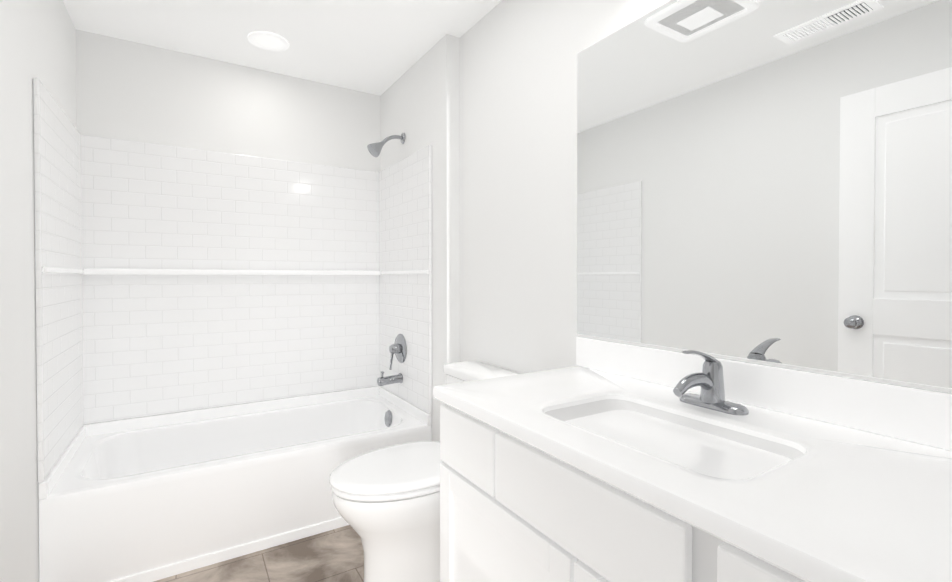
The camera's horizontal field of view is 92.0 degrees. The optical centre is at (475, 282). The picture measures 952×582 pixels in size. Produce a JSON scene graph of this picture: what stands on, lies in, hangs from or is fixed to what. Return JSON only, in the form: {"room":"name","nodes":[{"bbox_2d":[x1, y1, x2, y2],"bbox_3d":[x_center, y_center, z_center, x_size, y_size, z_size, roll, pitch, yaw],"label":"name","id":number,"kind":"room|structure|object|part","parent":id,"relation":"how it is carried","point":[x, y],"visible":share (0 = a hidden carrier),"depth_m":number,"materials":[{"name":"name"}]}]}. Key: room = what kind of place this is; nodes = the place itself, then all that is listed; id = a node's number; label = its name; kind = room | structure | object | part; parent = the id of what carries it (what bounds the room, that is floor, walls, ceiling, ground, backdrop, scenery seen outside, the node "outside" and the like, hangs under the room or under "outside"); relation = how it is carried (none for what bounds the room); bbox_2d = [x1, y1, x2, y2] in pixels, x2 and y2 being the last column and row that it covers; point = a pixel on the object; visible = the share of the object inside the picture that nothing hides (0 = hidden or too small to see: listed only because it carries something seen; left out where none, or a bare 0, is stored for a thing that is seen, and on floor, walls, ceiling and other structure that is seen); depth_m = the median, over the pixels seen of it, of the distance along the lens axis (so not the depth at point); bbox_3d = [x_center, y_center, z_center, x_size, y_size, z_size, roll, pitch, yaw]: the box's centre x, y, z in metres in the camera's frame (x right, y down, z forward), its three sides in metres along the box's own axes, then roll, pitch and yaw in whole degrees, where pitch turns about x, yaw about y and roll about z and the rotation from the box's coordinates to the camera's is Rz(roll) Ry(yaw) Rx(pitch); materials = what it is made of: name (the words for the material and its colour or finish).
{"room":"bathroom","nodes":[
{"label":"bathroom","id":0,"kind":"room"},
{"bbox_2d":[0,0,76,581],"bbox_3d":[-0.997,-0.016,0.656,0.100,2.360,3.830,0,1,-32],"label":"wall","id":1,"kind":"structure","parent":0,"point":[38,39],"depth_m":1.46,"materials":[{"name":"paint"}]},
{"bbox_2d":[33,78,83,482],"bbox_3d":[-1.706,-0.007,1.897,0.016,1.399,0.737,0,1,-32],"label":"wall","id":2,"kind":"structure","parent":1,"relation":"attached to","point":[58,243],"depth_m":1.78,"materials":[{"name":"tile"}]},
{"bbox_2d":[76,29,380,402],"bbox_3d":[-1.269,-0.041,2.687,1.800,2.360,0.100,0,1,-32],"label":"wall","id":3,"kind":"structure","parent":0,"point":[133,91],"depth_m":2.52,"materials":[{"name":"paint"}]},
{"bbox_2d":[81,135,379,423],"bbox_3d":[-1.269,-0.015,2.617,1.522,1.399,0.016,0,1,-32],"label":"wall","id":4,"kind":"structure","parent":3,"relation":"attached to","point":[158,344],"depth_m":2.52,"materials":[{"name":"tile"}]},
{"bbox_2d":[42,266,428,274],"bbox_3d":[-1.069,-0.052,2.299,1.490,0.032,0.733,0,1,-32],"label":"shelf","id":5,"kind":"object","parent":4,"relation":"attached to","point":[101,271],"visible":1,"depth_m":2.44,"materials":[{"name":"white tile"}]},
{"bbox_2d":[154,525,363,581],"bbox_3d":[-0.278,1.208,1.122,1.800,0.100,3.830,0,1,-32],"label":"floor","id":6,"kind":"structure","parent":0,"point":[335,555],"depth_m":1.87,"materials":[{"name":"tile"}]},
{"bbox_2d":[38,386,431,581],"bbox_3d":[-1.071,0.916,2.314,1.520,0.455,0.756,0,1,-32],"label":"tub","id":7,"kind":"object","parent":6,"relation":"on","point":[153,498],"visible":0.77,"depth_m":1.98,"materials":[{"name":"white ceramic"}]},
{"bbox_2d":[329,361,519,581],"bbox_3d":[-0.199,0.760,1.792,0.727,0.780,0.478,0,1,-32],"label":"toilet","id":8,"kind":"object","parent":6,"relation":"on","point":[386,501],"visible":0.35,"depth_m":1.63,"materials":[{"name":"white ceramic"}]},
{"bbox_3d":[-0.287,0.723,1.736,0.507,0.020,0.390,0,1,-32],"label":"seat","id":9,"kind":"part","parent":8,"relation":"part of","materials":[{"name":"white plastic"}]},
{"bbox_3d":[-0.249,0.944,1.763,0.590,0.413,0.376,0,1,-32],"label":"bowl","id":10,"kind":"part","parent":8,"relation":"part of","materials":[{"name":"white ceramic"}]},
{"bbox_3d":[-0.284,0.694,1.738,0.527,0.029,0.396,0,1,-32],"label":"lid","id":11,"kind":"part","parent":8,"relation":"part of","materials":[{"name":"white plastic"}]},
{"bbox_3d":[0.039,0.588,1.939,0.165,0.350,0.458,0,1,-32],"label":"tank","id":12,"kind":"part","parent":8,"relation":"part of","materials":[{"name":"white ceramic"}]},
{"bbox_2d":[432,336,951,581],"bbox_3d":[0.404,0.657,0.992,0.573,1.005,1.080,0,1,-32],"label":"bathroom vanity","id":13,"kind":"object","parent":6,"relation":"on","point":[606,461],"visible":1,"depth_m":0.86,"materials":[{"name":"paint"}]},
{"bbox_3d":[-0.024,0.424,1.188,0.020,0.155,0.265,0,1,-32],"label":"drawer","id":14,"kind":"part","parent":13,"relation":"part of","materials":[{"name":"paint"}]},
{"bbox_3d":[0.044,0.773,1.083,0.020,0.521,0.521,0,1,-32],"label":"door","id":15,"kind":"part","parent":13,"relation":"part of","materials":[{"name":"paint"}]},
{"bbox_3d":[0.326,0.778,0.634,0.020,0.521,0.522,0,1,-32],"label":"door","id":16,"kind":"part","parent":13,"relation":"part of","materials":[{"name":"paint"}]},
{"bbox_3d":[0.179,0.428,0.865,0.020,0.155,0.480,0,1,-32],"label":"drawer","id":17,"kind":"part","parent":13,"relation":"part of","materials":[{"name":"paint"}]},
{"bbox_2d":[673,350,748,414],"bbox_3d":[0.511,0.224,1.057,0.169,0.140,0.160,0,1,-32],"label":"faucet","id":18,"kind":"object","parent":13,"relation":"on","point":[711,399],"depth_m":1.06,"materials":[{"name":"silver metal"}]},
{"bbox_3d":[0.398,0.432,0.516,0.020,0.155,0.253,0,1,-32],"label":"drawer","id":19,"kind":"part","parent":13,"relation":"part of","materials":[{"name":"paint"}]},
{"bbox_2d":[63,0,501,95],"bbox_3d":[-0.278,-1.252,1.093,1.800,0.100,3.830,0,1,-32],"label":"ceiling","id":20,"kind":"structure","parent":0,"point":[378,47],"depth_m":2.20,"materials":[{"name":"paint"}]},
{"bbox_2d":[248,31,288,51],"bbox_3d":[-1.045,-1.211,2.318,0.192,0.010,0.192,0,1,-32],"label":"recessed light","id":21,"kind":"object","parent":20,"relation":"in","point":[252,36],"depth_m":2.31,"materials":[{"name":"white plastic"}]},
{"bbox_3d":[-1.045,-1.214,2.318,0.126,0.002,0.126,0,1,-32],"label":"ceiling light lens","id":22,"kind":"part","parent":21,"relation":"part of","materials":[{"name":"white plastic"}]},
{"bbox_2d":[380,34,459,441],"bbox_3d":[-0.312,-0.041,2.692,0.174,2.360,0.910,0,1,-32],"label":"wall","id":23,"kind":"structure","parent":0,"point":[420,103],"depth_m":2.33,"materials":[{"name":"paint"}]},
{"bbox_2d":[367,133,404,156],"bbox_3d":[-0.518,-0.794,2.643,0.215,0.166,0.082,0,1,-32],"label":"shower head","id":24,"kind":"object","parent":23,"relation":"attached to","point":[374,149],"visible":1,"depth_m":2.61},
{"bbox_3d":[-0.486,-0.823,2.663,0.132,0.069,0.020,0,1,-32],"label":"arm","id":25,"kind":"part","parent":24,"relation":"part of"},
{"bbox_2d":[379,145,431,413],"bbox_3d":[-0.431,-0.016,2.698,0.016,1.399,0.737,0,1,-32],"label":"wall","id":26,"kind":"structure","parent":23,"relation":"attached to","point":[405,224],"depth_m":2.61,"materials":[{"name":"tile"}]},
{"bbox_2d":[377,371,402,385],"bbox_3d":[-0.501,0.555,2.670,0.144,0.084,0.060,0,1,-32],"label":"tub spout","id":27,"kind":"object","parent":26,"relation":"attached to","point":[387,380],"visible":1,"depth_m":2.65,"materials":[{"name":"silver metal"}]},
{"bbox_2d":[389,334,406,369],"bbox_3d":[-0.479,0.403,2.682,0.089,0.200,0.172,0,1,-32],"label":"tub valve","id":28,"kind":"object","parent":26,"relation":"attached to","point":[398,348],"visible":1,"depth_m":2.66,"materials":[{"name":"silver metal"}]},
{"bbox_3d":[-0.486,0.447,2.655,0.048,0.114,0.056,0,1,-32],"label":"lever","id":29,"kind":"part","parent":28,"relation":"part of","materials":[{"name":"silver metal"}]},
{"bbox_3d":[-0.449,0.389,2.701,0.017,0.172,0.172,0,1,-32],"label":"plate","id":30,"kind":"part","parent":28,"relation":"part of","materials":[{"name":"silver metal"}]},
{"bbox_2d":[460,0,951,392],"bbox_3d":[0.711,-0.022,1.132,0.100,2.360,2.820,0,1,-32],"label":"wall","id":31,"kind":"structure","parent":0,"point":[518,186],"depth_m":1.85,"materials":[{"name":"paint"}]},
{"bbox_2d":[576,336,951,450],"bbox_3d":[0.638,0.243,1.134,0.020,0.100,1.080,0,1,-32],"label":"backsplash","id":32,"kind":"structure","parent":31,"relation":"attached to","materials":[{"name":"white stone"}]},
{"bbox_2d":[577,0,951,388],"bbox_3d":[0.641,-0.301,1.141,0.005,0.974,1.085,0,1,-32],"label":"mirror glass","id":33,"kind":"object","parent":31,"relation":"attached to","point":[767,180],"depth_m":1.06,"materials":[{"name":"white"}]},
{"bbox_3d":[0.641,-0.301,1.141,0.004,0.974,1.085,0,1,-32],"label":"mirror backing","id":34,"kind":"part","parent":33,"relation":"part of","materials":[{"name":"silver metal"}]}
]}

